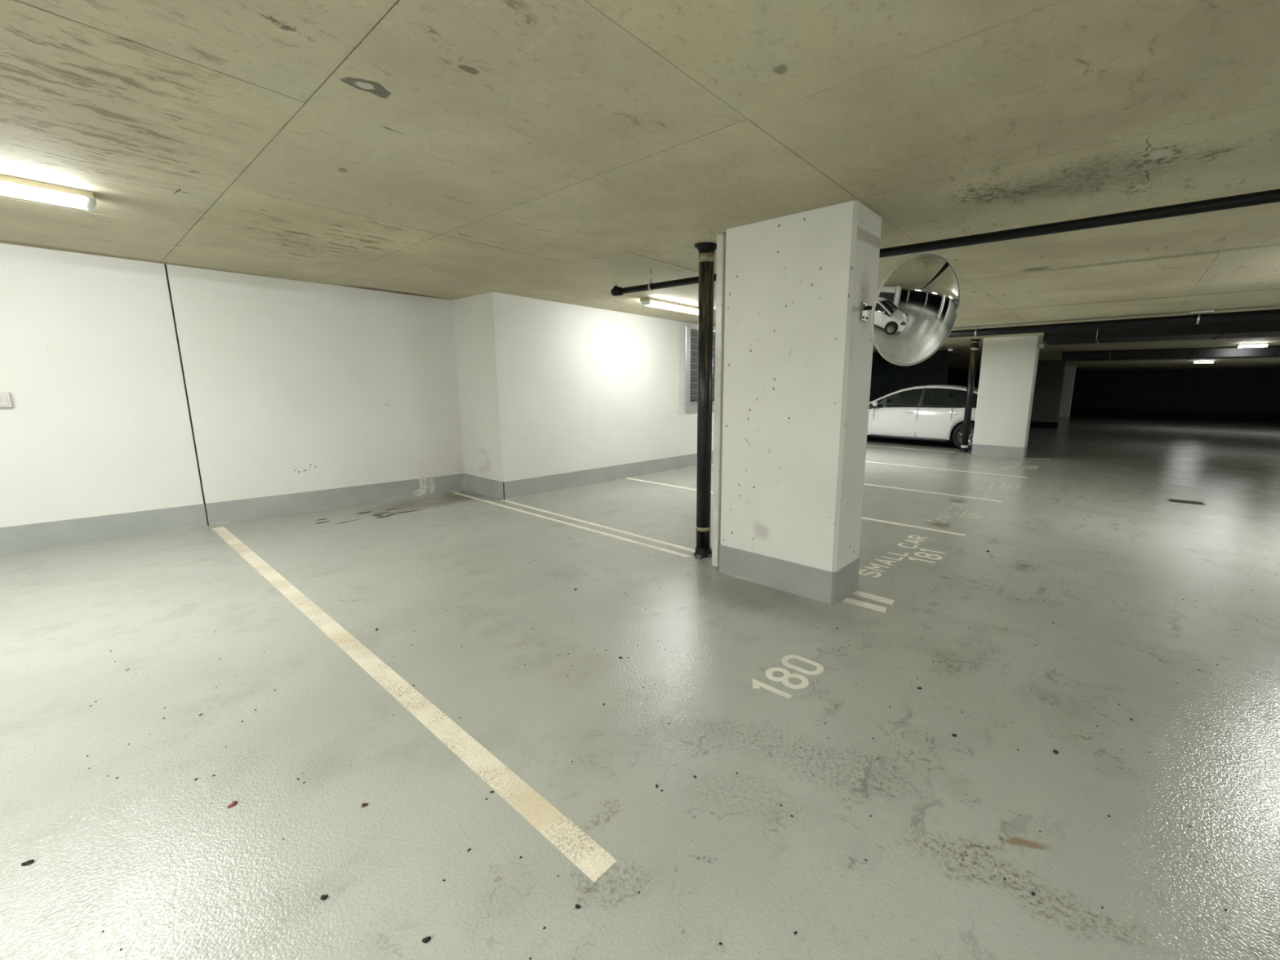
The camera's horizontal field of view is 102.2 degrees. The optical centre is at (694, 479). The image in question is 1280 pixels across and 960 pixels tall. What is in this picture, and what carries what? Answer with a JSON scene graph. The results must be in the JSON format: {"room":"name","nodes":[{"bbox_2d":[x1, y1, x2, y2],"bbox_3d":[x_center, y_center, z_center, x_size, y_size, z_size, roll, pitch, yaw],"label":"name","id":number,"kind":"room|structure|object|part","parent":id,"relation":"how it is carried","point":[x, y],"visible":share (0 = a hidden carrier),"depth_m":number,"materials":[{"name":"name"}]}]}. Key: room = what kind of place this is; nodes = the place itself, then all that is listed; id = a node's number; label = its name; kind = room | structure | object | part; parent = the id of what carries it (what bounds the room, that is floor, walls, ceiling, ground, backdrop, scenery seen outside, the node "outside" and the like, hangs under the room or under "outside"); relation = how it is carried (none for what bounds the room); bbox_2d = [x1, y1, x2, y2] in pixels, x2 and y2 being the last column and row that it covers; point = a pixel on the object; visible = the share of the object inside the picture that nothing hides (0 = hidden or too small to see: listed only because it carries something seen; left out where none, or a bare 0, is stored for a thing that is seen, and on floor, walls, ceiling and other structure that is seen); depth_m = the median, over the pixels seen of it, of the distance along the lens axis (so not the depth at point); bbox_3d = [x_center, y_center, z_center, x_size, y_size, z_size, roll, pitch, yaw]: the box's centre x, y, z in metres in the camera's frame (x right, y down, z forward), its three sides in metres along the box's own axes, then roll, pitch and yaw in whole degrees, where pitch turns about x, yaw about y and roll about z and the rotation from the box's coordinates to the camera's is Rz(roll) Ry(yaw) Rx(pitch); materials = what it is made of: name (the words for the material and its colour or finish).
{"room":"parking garage","nodes":[
{"label":"parking garage","id":0,"kind":"room"},
{"bbox_2d":[0,243,464,527],"bbox_3d":[-9.474,0.069,0.120,0.320,2.460,18.564,10,14,42],"label":"wall","id":1,"kind":"structure","parent":0,"point":[132,385],"depth_m":4.96,"materials":[{"name":"beige paint"}]},
{"bbox_2d":[0,391,13,407],"bbox_3d":[-5.536,-0.633,4.093,0.056,0.120,0.120,10,14,41],"label":"switch box","id":2,"kind":"object","parent":1,"relation":"attached to","point":[5,397],"visible":1,"depth_m":4.11,"materials":[{"name":"white plastic"}]},
{"bbox_3d":[-10.225,0.249,-0.909,0.020,2.459,15.974,10,14,42],"label":"wall panel","id":3,"kind":"part","parent":1,"relation":"part of","materials":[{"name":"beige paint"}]},
{"bbox_3d":[-3.966,-0.914,5.843,0.020,2.459,2.560,10,14,42],"label":"wall panel","id":4,"kind":"part","parent":1,"relation":"part of","materials":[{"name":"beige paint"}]},
{"bbox_2d":[0,450,713,554],"bbox_3d":[-5.986,0.621,3.537,1.504,0.222,28.069,10,14,42],"label":"baseboard","id":5,"kind":"structure","parent":1,"relation":"attached to","point":[21,538],"depth_m":5.57,"materials":[{"name":"grey paint"}]},
{"bbox_2d":[0,416,1279,959],"bbox_3d":[11.994,1.062,3.137,31.600,0.202,50.000,9,13,38],"label":"floor","id":6,"kind":"structure","parent":0,"point":[153,857],"depth_m":2.14,"materials":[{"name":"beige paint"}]},
{"bbox_2d":[21,859,34,866],"bbox_3d":[-1.964,1.128,1.513,0.024,0.009,0.016,-8,13,-40],"label":"scrap","id":7,"kind":"object","parent":6,"relation":"on","point":[30,861],"visible":1,"depth_m":1.51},
{"bbox_2d":[226,800,237,808],"bbox_3d":[-1.553,1.093,1.730,0.016,0.009,0.028,5,11,26],"label":"scrap","id":8,"kind":"object","parent":6,"relation":"on","point":[233,803],"visible":1,"depth_m":1.73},
{"bbox_2d":[320,893,328,900],"bbox_3d":[-1.023,1.153,1.420,0.016,0.009,0.013,1,10,1],"label":"scrap","id":9,"kind":"object","parent":6,"relation":"on","point":[323,897],"visible":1,"depth_m":1.42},
{"bbox_2d":[361,803,368,807],"bbox_3d":[-1.110,1.096,1.733,0.020,0.008,0.012,-3,11,-18],"label":"scrap","id":10,"kind":"object","parent":6,"relation":"on","point":[363,805],"visible":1,"depth_m":1.73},
{"bbox_2d":[422,935,431,943],"bbox_3d":[-0.686,1.175,1.313,0.022,0.008,0.014,-1,10,-7],"label":"scrap","id":11,"kind":"object","parent":6,"relation":"on","point":[426,940],"visible":1,"depth_m":1.31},
{"bbox_2d":[86,519,1272,959],"bbox_3d":[0.549,0.872,3.074,5.690,0.003,5.490,9,13,38],"label":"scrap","id":12,"kind":"object","parent":6,"relation":"on","point":[603,704],"depth_m":2.12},
{"bbox_2d":[693,242,716,559],"bbox_3d":[0.095,-0.570,4.128,0.216,2.460,0.240,3,11,14],"label":"standpipe","id":13,"kind":"object","parent":6,"relation":"on","point":[706,251],"visible":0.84,"depth_m":4.08,"materials":[{"name":"black metal"}]},
{"bbox_2d":[719,200,881,604],"bbox_3d":[0.690,-0.471,3.605,0.944,2.460,0.428,9,13,38],"label":"concrete column","id":14,"kind":"structure","parent":6,"relation":"on","point":[798,348],"depth_m":3.38,"materials":[{"name":"paint"}]},
{"bbox_2d":[711,233,725,567],"bbox_3d":[0.196,-0.526,3.886,0.096,2.460,0.130,9,13,38],"label":"conduit","id":15,"kind":"object","parent":14,"relation":"attached to","point":[721,237],"visible":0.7,"depth_m":3.80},
{"bbox_2d":[860,251,960,365],"bbox_3d":[1.312,-0.994,3.038,0.601,0.629,0.336,1,10,5],"label":"convex mirror","id":16,"kind":"object","parent":14,"relation":"attached to","point":[915,308],"visible":1,"depth_m":2.97,"materials":[{"name":"metal"}]},
{"bbox_3d":[1.054,-1.037,3.186,0.012,0.110,0.090,9,13,38],"label":"wall plate","id":17,"kind":"part","parent":16,"relation":"part of","materials":[{"name":"metal"}]},
{"bbox_3d":[1.169,-1.035,3.111,0.270,0.057,0.058,5,11,24],"label":"arm","id":18,"kind":"part","parent":16,"relation":"part of"},
{"bbox_2d":[866,384,977,449],"bbox_3d":[5.850,-1.655,13.240,4.432,1.543,2.170,9,13,38],"label":"parked car","id":19,"kind":"object","parent":6,"relation":"on","point":[933,412],"visible":0.43,"depth_m":12.46,"materials":[{"name":"white paint"}]},
{"bbox_2d":[872,400,877,406],"bbox_3d":[4.563,-1.912,12.977,0.120,0.130,0.210,9,13,38],"label":"mirror","id":20,"kind":"object","parent":19,"relation":"attached to","point":[874,403],"depth_m":12.92,"materials":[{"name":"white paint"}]},
{"bbox_3d":[5.274,-1.030,12.767,1.850,0.060,0.105,9,13,38],"label":"sill","id":21,"kind":"part","parent":19,"relation":"part of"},
{"bbox_3d":[5.644,-1.766,12.323,2.200,0.013,0.007,9,13,38],"label":"window trim","id":22,"kind":"part","parent":19,"relation":"part of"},
{"bbox_2d":[959,338,981,453],"bbox_3d":[6.101,-1.821,11.361,0.254,2.460,0.255,9,13,38],"label":"standpipe","id":23,"kind":"object","parent":6,"relation":"on","point":[975,342],"visible":1,"depth_m":11.32,"materials":[{"name":"black metal"}]},
{"bbox_2d":[971,335,1040,457],"bbox_3d":[6.578,-1.732,10.889,0.994,2.460,0.337,9,13,38],"label":"concrete column","id":24,"kind":"structure","parent":6,"relation":"on","point":[1009,365],"depth_m":10.74,"materials":[{"name":"beige paint"}]},
{"bbox_2d":[1038,336,1044,348],"bbox_3d":[6.993,-2.759,10.348,0.090,0.240,0.100,9,13,38],"label":"junction box","id":25,"kind":"object","parent":24,"relation":"attached to","point":[1041,345],"visible":1,"depth_m":10.33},
{"bbox_2d":[1030,360,1066,428],"bbox_3d":[13.130,-3.169,19.177,0.947,2.460,0.457,9,13,38],"label":"concrete column","id":26,"kind":"structure","parent":6,"relation":"on","point":[1050,375],"depth_m":18.96,"materials":[{"name":"black paint"}]},
{"bbox_2d":[1058,365,1076,421],"bbox_3d":[16.674,-3.902,23.418,0.897,2.460,0.407,9,13,38],"label":"concrete column","id":27,"kind":"structure","parent":6,"relation":"on","point":[1070,371],"depth_m":23.10,"materials":[{"name":"beige paint"}]},
{"bbox_2d":[1167,498,1205,505],"bbox_3d":[6.298,0.287,6.591,0.340,0.004,0.220,8,13,36],"label":"floor drain","id":28,"kind":"object","parent":6,"relation":"on","point":[1168,500],"visible":1,"depth_m":6.59,"materials":[{"name":"metal"}]},
{"bbox_2d":[0,0,1279,371],"bbox_3d":[12.017,-1.604,2.657,31.600,0.301,50.000,9,13,38],"label":"ceiling","id":29,"kind":"structure","parent":0,"point":[561,151],"depth_m":2.23,"materials":[{"name":"concrete"}]},
{"bbox_2d":[0,173,97,211],"bbox_3d":[-3.858,-1.515,2.494,0.160,0.088,1.260,9,13,38],"label":"ceiling light","id":30,"kind":"object","parent":29,"relation":"attached to","point":[11,186],"visible":1,"depth_m":2.80,"materials":[{"name":"paint"}]},
{"bbox_2d":[0,181,87,209],"bbox_3d":[-3.858,-1.497,2.497,0.160,0.051,1.180,9,13,38],"label":"diffuser","id":31,"kind":"object","parent":30,"relation":"attached to","point":[20,189],"depth_m":2.80,"materials":[{"name":"white plastic"}]},
{"bbox_2d":[0,173,93,198],"bbox_3d":[-3.858,-1.541,2.489,0.156,0.036,1.240,9,13,38],"label":"tray","id":32,"kind":"object","parent":30,"relation":"on","point":[5,180],"depth_m":2.78,"materials":[{"name":"paint"}]},
{"bbox_3d":[-5.119,-1.881,4.168,3.096,0.016,1.116,9,13,38],"label":"panel","id":33,"kind":"part","parent":29,"relation":"part of","materials":[{"name":"concrete"}]},
{"bbox_3d":[-3.391,-1.616,2.784,1.356,0.016,1.116,9,13,38],"label":"panel","id":34,"kind":"part","parent":29,"relation":"part of","materials":[{"name":"concrete"}]},
{"bbox_3d":[-2.355,-1.457,1.954,1.311,0.017,1.116,9,13,38],"label":"panel","id":35,"kind":"part","parent":29,"relation":"part of","materials":[{"name":"concrete"}]},
{"bbox_3d":[-1.355,-1.305,1.152,1.261,0.016,1.116,9,13,38],"label":"panel","id":36,"kind":"part","parent":29,"relation":"part of","materials":[{"name":"concrete"}]},
{"bbox_3d":[-4.410,-2.032,5.041,3.076,0.015,1.146,9,13,38],"label":"panel","id":37,"kind":"part","parent":29,"relation":"part of","materials":[{"name":"concrete"}]},
{"bbox_3d":[-2.697,-1.770,3.669,1.336,0.016,1.146,9,13,38],"label":"panel","id":38,"kind":"part","parent":29,"relation":"part of","materials":[{"name":"concrete"}]},
{"bbox_3d":[-3.689,-2.182,5.912,3.076,0.016,1.126,9,13,38],"label":"panel","id":39,"kind":"part","parent":29,"relation":"part of","materials":[{"name":"concrete"}]},
{"bbox_3d":[-1.976,-1.920,4.540,1.336,0.017,1.126,9,13,38],"label":"panel","id":40,"kind":"part","parent":29,"relation":"part of","materials":[{"name":"concrete"}]},
{"bbox_3d":[-1.163,-1.535,2.440,2.616,0.015,1.146,9,13,38],"label":"panel","id":41,"kind":"part","parent":29,"relation":"part of","materials":[{"name":"concrete"}]},
{"bbox_3d":[-2.953,-2.336,6.801,3.076,0.016,1.196,9,13,38],"label":"panel","id":42,"kind":"part","parent":29,"relation":"part of","materials":[{"name":"concrete"}]},
{"bbox_3d":[-1.240,-2.074,5.429,1.336,0.016,1.196,9,13,38],"label":"panel","id":43,"kind":"part","parent":29,"relation":"part of","materials":[{"name":"concrete"}]},
{"bbox_3d":[-0.898,-2.342,6.933,1.296,0.016,1.596,9,13,38],"label":"panel","id":44,"kind":"part","parent":29,"relation":"part of","materials":[{"name":"concrete"}]},
{"bbox_3d":[-0.446,-1.952,4.793,0.706,0.017,1.196,9,13,38],"label":"panel","id":45,"kind":"part","parent":29,"relation":"part of","materials":[{"name":"concrete"}]},
{"bbox_3d":[-0.442,-1.686,3.310,2.616,0.015,1.126,9,13,38],"label":"panel","id":46,"kind":"part","parent":29,"relation":"part of","materials":[{"name":"concrete"}]},
{"bbox_2d":[640,297,697,315],"bbox_3d":[-0.215,-2.246,6.725,0.160,0.088,1.260,9,13,38],"label":"ceiling light","id":47,"kind":"object","parent":29,"relation":"attached to","point":[648,301],"visible":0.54,"depth_m":6.50,"materials":[{"name":"paint"}]},
{"bbox_2d":[640,297,697,309],"bbox_3d":[-0.214,-2.271,6.720,0.156,0.036,1.240,9,13,38],"label":"tray","id":48,"kind":"object","parent":47,"relation":"on","point":[646,300],"depth_m":6.45,"materials":[{"name":"paint"}]},
{"bbox_3d":[0.160,-2.181,6.085,1.426,0.015,1.596,9,13,38],"label":"panel","id":49,"kind":"part","parent":29,"relation":"part of","materials":[{"name":"concrete"}]},
{"bbox_3d":[-1.183,-2.707,8.939,3.076,0.015,1.196,9,13,38],"label":"panel","id":50,"kind":"part","parent":29,"relation":"part of","materials":[{"name":"concrete"}]},
{"bbox_3d":[0.530,-2.444,7.567,1.336,0.016,1.196,9,13,38],"label":"panel","id":51,"kind":"part","parent":29,"relation":"part of","materials":[{"name":"concrete"}]},
{"bbox_3d":[0.569,-1.798,3.979,1.906,0.015,1.196,9,13,38],"label":"panel","id":52,"kind":"part","parent":29,"relation":"part of","materials":[{"name":"concrete"}]},
{"bbox_3d":[0.883,-1.221,0.801,2.656,0.017,1.146,9,13,38],"label":"panel","id":53,"kind":"part","parent":29,"relation":"part of","materials":[{"name":"concrete"}]},
{"bbox_3d":[5.657,-3.948,16.159,4.416,0.016,2.796,9,13,38],"label":"panel","id":54,"kind":"part","parent":29,"relation":"part of","materials":[{"name":"concrete"}]},
{"bbox_3d":[1.454,-1.982,5.048,1.906,0.016,1.596,9,13,38],"label":"panel","id":55,"kind":"part","parent":29,"relation":"part of","materials":[{"name":"concrete"}]},
{"bbox_3d":[2.339,-2.167,6.117,1.906,0.016,1.196,9,13,38],"label":"panel","id":56,"kind":"part","parent":29,"relation":"part of","materials":[{"name":"concrete"}]},
{"bbox_2d":[610,188,1279,296],"bbox_3d":[5.984,-0.927,-0.007,17.051,0.191,0.082,8,13,37],"label":"pipe","id":57,"kind":"object","parent":29,"relation":"hanging from","point":[1272,196],"visible":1,"depth_m":2.88,"materials":[{"name":"black metal"}]},
{"bbox_2d":[938,347,964,352],"bbox_3d":[5.277,-2.885,11.085,1.085,0.282,0.059,0,10,-1],"label":"pipe","id":58,"kind":"object","parent":29,"relation":"attached to","point":[942,348],"visible":0.41,"depth_m":11.09,"materials":[{"name":"metal"}]},
{"bbox_3d":[15.390,-5.982,27.918,4.416,0.015,5.996,9,13,38],"label":"panel","id":59,"kind":"part","parent":29,"relation":"part of","materials":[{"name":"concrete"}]},
{"bbox_3d":[11.598,-5.190,23.337,4.416,0.016,5.996,9,13,38],"label":"panel","id":60,"kind":"part","parent":29,"relation":"part of","materials":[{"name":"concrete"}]},
{"bbox_3d":[8.122,-4.463,19.137,4.416,0.015,4.996,9,13,38],"label":"panel","id":61,"kind":"part","parent":29,"relation":"part of","materials":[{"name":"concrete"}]},
{"bbox_3d":[2.822,-2.367,7.254,2.616,0.017,1.196,9,13,38],"label":"panel","id":62,"kind":"part","parent":29,"relation":"part of","materials":[{"name":"concrete"}]},
{"bbox_3d":[3.872,-2.487,7.969,1.906,0.016,1.246,9,13,38],"label":"panel","id":63,"kind":"part","parent":29,"relation":"part of","materials":[{"name":"concrete"}]},
{"bbox_3d":[4.481,-2.715,9.259,2.616,0.016,1.546,9,13,38],"label":"panel","id":64,"kind":"part","parent":29,"relation":"part of","materials":[{"name":"concrete"}]},
{"bbox_3d":[6.709,-3.181,11.950,2.616,0.015,2.496,9,13,38],"label":"panel","id":65,"kind":"part","parent":29,"relation":"part of","materials":[{"name":"concrete"}]},
{"bbox_3d":[5.445,-2.916,10.423,2.616,0.016,1.496,9,13,38],"label":"panel","id":66,"kind":"part","parent":29,"relation":"part of","materials":[{"name":"concrete"}]},
{"bbox_3d":[8.384,-3.531,13.974,2.616,0.015,2.796,9,13,38],"label":"panel","id":67,"kind":"part","parent":29,"relation":"part of","materials":[{"name":"concrete"}]},
{"bbox_3d":[1.603,-1.372,1.671,2.656,0.016,1.126,9,13,38],"label":"panel","id":68,"kind":"part","parent":29,"relation":"part of","materials":[{"name":"concrete"}]},
{"bbox_3d":[10.849,-4.046,16.952,2.616,0.015,4.996,9,13,38],"label":"panel","id":69,"kind":"part","parent":29,"relation":"part of","materials":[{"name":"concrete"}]},
{"bbox_3d":[14.326,-4.772,21.151,2.616,0.017,5.996,9,13,38],"label":"panel","id":70,"kind":"part","parent":29,"relation":"part of","materials":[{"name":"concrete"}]},
{"bbox_3d":[2.845,-1.631,3.172,2.656,0.017,2.796,9,13,38],"label":"panel","id":71,"kind":"part","parent":29,"relation":"part of","materials":[{"name":"concrete"}]},
{"bbox_3d":[18.118,-5.565,25.733,2.616,0.015,5.996,9,13,38],"label":"panel","id":72,"kind":"part","parent":29,"relation":"part of","materials":[{"name":"concrete"}]},
{"bbox_3d":[4.535,-2.111,5.914,1.756,0.017,3.640,9,13,38],"label":"panel","id":73,"kind":"part","parent":29,"relation":"part of","materials":[{"name":"concrete"}]},
{"bbox_2d":[947,308,1279,337],"bbox_3d":[5.766,-2.372,7.916,9.045,0.182,0.141,10,14,44],"label":"pipe","id":74,"kind":"object","parent":29,"relation":"hanging from","point":[1196,317],"visible":0.9,"depth_m":7.36,"materials":[{"name":"black metal"}]},
{"bbox_3d":[7.001,-2.501,8.192,2.656,0.016,3.046,9,13,38],"label":"panel","id":75,"kind":"part","parent":29,"relation":"part of","materials":[{"name":"concrete"}]},
{"bbox_2d":[1043,319,1279,345],"bbox_3d":[9.547,-2.187,7.234,7.650,0.218,1.102,9,13,38],"label":"duct","id":76,"kind":"object","parent":29,"relation":"hanging from","point":[1263,328],"visible":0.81,"depth_m":8.31,"materials":[{"name":"metal"}]},
{"bbox_3d":[11.476,-3.057,11.496,5.356,0.016,2.796,9,13,38],"label":"panel","id":77,"kind":"part","parent":29,"relation":"part of","materials":[{"name":"concrete"}]},
{"bbox_2d":[1062,346,1279,361],"bbox_3d":[14.773,-2.895,11.527,10.650,0.258,0.852,9,13,38],"label":"duct","id":78,"kind":"object","parent":29,"relation":"hanging from","point":[1254,352],"visible":1,"depth_m":13.11,"materials":[{"name":"metal"}]},
{"bbox_3d":[13.941,-3.572,14.474,5.356,0.016,4.996,9,13,38],"label":"panel","id":79,"kind":"part","parent":29,"relation":"part of","materials":[{"name":"concrete"}]},
{"bbox_3d":[21.210,-5.092,23.256,5.356,0.016,5.996,9,13,38],"label":"panel","id":80,"kind":"part","parent":29,"relation":"part of","materials":[{"name":"concrete"}]},
{"bbox_3d":[17.417,-4.299,18.674,5.356,0.016,5.996,9,13,38],"label":"panel","id":81,"kind":"part","parent":29,"relation":"part of","materials":[{"name":"concrete"}]},
{"bbox_2d":[1192,360,1214,363],"bbox_3d":[18.021,-4.155,18.199,0.570,0.088,0.160,9,13,38],"label":"ceiling light","id":82,"kind":"object","parent":29,"relation":"attached to","point":[1193,362],"visible":0.99,"depth_m":18.15,"materials":[{"name":"paint"}]},
{"bbox_2d":[1194,361,1213,363],"bbox_3d":[18.021,-4.137,18.202,0.490,0.051,0.160,9,13,38],"label":"diffuser","id":83,"kind":"object","parent":82,"relation":"attached to","point":[1194,362],"depth_m":18.15,"materials":[{"name":"white plastic"}]},
{"bbox_3d":[5.566,-1.954,5.088,0.896,0.015,3.640,9,13,38],"label":"panel","id":84,"kind":"part","parent":29,"relation":"part of","materials":[{"name":"concrete"}]},
{"bbox_2d":[1235,342,1270,347],"bbox_3d":[12.459,-2.993,11.479,0.520,0.088,0.160,9,13,38],"label":"ceiling light","id":85,"kind":"object","parent":29,"relation":"attached to","point":[1248,344],"visible":1,"depth_m":11.43,"materials":[{"name":"paint"}]},
{"bbox_2d":[1235,342,1270,345],"bbox_3d":[12.460,-3.018,11.475,0.500,0.036,0.156,9,13,38],"label":"tray","id":86,"kind":"object","parent":85,"relation":"on","point":[1248,344],"depth_m":11.40,"materials":[{"name":"paint"}]},
{"bbox_2d":[1238,344,1267,347],"bbox_3d":[12.459,-2.975,11.483,0.440,0.051,0.160,9,13,38],"label":"diffuser","id":87,"kind":"object","parent":85,"relation":"attached to","point":[1239,345],"depth_m":11.45,"materials":[{"name":"white plastic"}]},
{"bbox_3d":[26.851,-4.228,18.736,9.196,0.017,5.996,9,13,38],"label":"panel","id":88,"kind":"part","parent":29,"relation":"part of","materials":[{"name":"concrete"}]},
{"bbox_3d":[9.078,-2.183,6.528,2.696,0.016,3.046,9,13,38],"label":"panel","id":89,"kind":"part","parent":29,"relation":"part of","materials":[{"name":"concrete"}]},
{"bbox_3d":[23.058,-3.435,14.154,9.196,0.017,5.996,9,13,38],"label":"panel","id":90,"kind":"part","parent":29,"relation":"part of","materials":[{"name":"concrete"}]},
{"bbox_2d":[452,292,968,482],"bbox_3d":[7.093,-3.116,18.596,1.317,2.460,31.483,9,13,38],"label":"wall","id":91,"kind":"structure","parent":0,"point":[546,388],"depth_m":6.88,"materials":[{"name":"beige paint"}]},
{"bbox_2d":[683,324,715,408],"bbox_3d":[0.195,-1.970,9.170,0.170,1.390,1.220,9,13,38],"label":"window","id":92,"kind":"structure","parent":91,"relation":"in","point":[691,332],"depth_m":8.88,"materials":[{"name":"metal"}]},
{"bbox_3d":[-0.137,-1.921,8.740,0.100,1.340,0.130,9,13,38],"label":"frame","id":93,"kind":"part","parent":92,"relation":"part of","materials":[{"name":"metal"}]},
{"bbox_3d":[0.209,-1.308,9.273,0.120,0.050,1.220,9,13,38],"label":"sill frame","id":94,"kind":"part","parent":92,"relation":"part of","materials":[{"name":"metal"}]},
{"bbox_3d":[0.190,-1.370,9.278,0.070,0.070,0.960,9,13,38],"label":"sill frame","id":95,"kind":"part","parent":92,"relation":"part of","materials":[{"name":"grey metal"}]},
{"bbox_3d":[0.211,-2.628,9.043,0.095,0.050,0.960,9,13,38],"label":"head frame","id":96,"kind":"part","parent":92,"relation":"part of","materials":[{"name":"metal"}]},
{"bbox_2d":[869,350,950,401],"bbox_3d":[5.848,-2.550,15.392,3.100,2.460,0.100,9,13,38],"label":"wall partition","id":97,"kind":"structure","parent":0,"point":[886,377],"depth_m":14.99,"materials":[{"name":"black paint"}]},
{"bbox_2d":[973,368,1279,413],"bbox_3d":[27.870,-3.562,22.067,31.600,2.460,0.200,9,13,38],"label":"wall","id":98,"kind":"structure","parent":0,"point":[1207,389],"depth_m":25.16,"materials":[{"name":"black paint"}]},
{"bbox_2d":[1069,407,1279,423],"bbox_3d":[27.788,-2.558,22.158,31.600,0.450,0.030,9,13,38],"label":"baseboard","id":99,"kind":"structure","parent":98,"relation":"attached to","point":[1257,417],"depth_m":25.27,"materials":[{"name":"black paint"}]}
]}

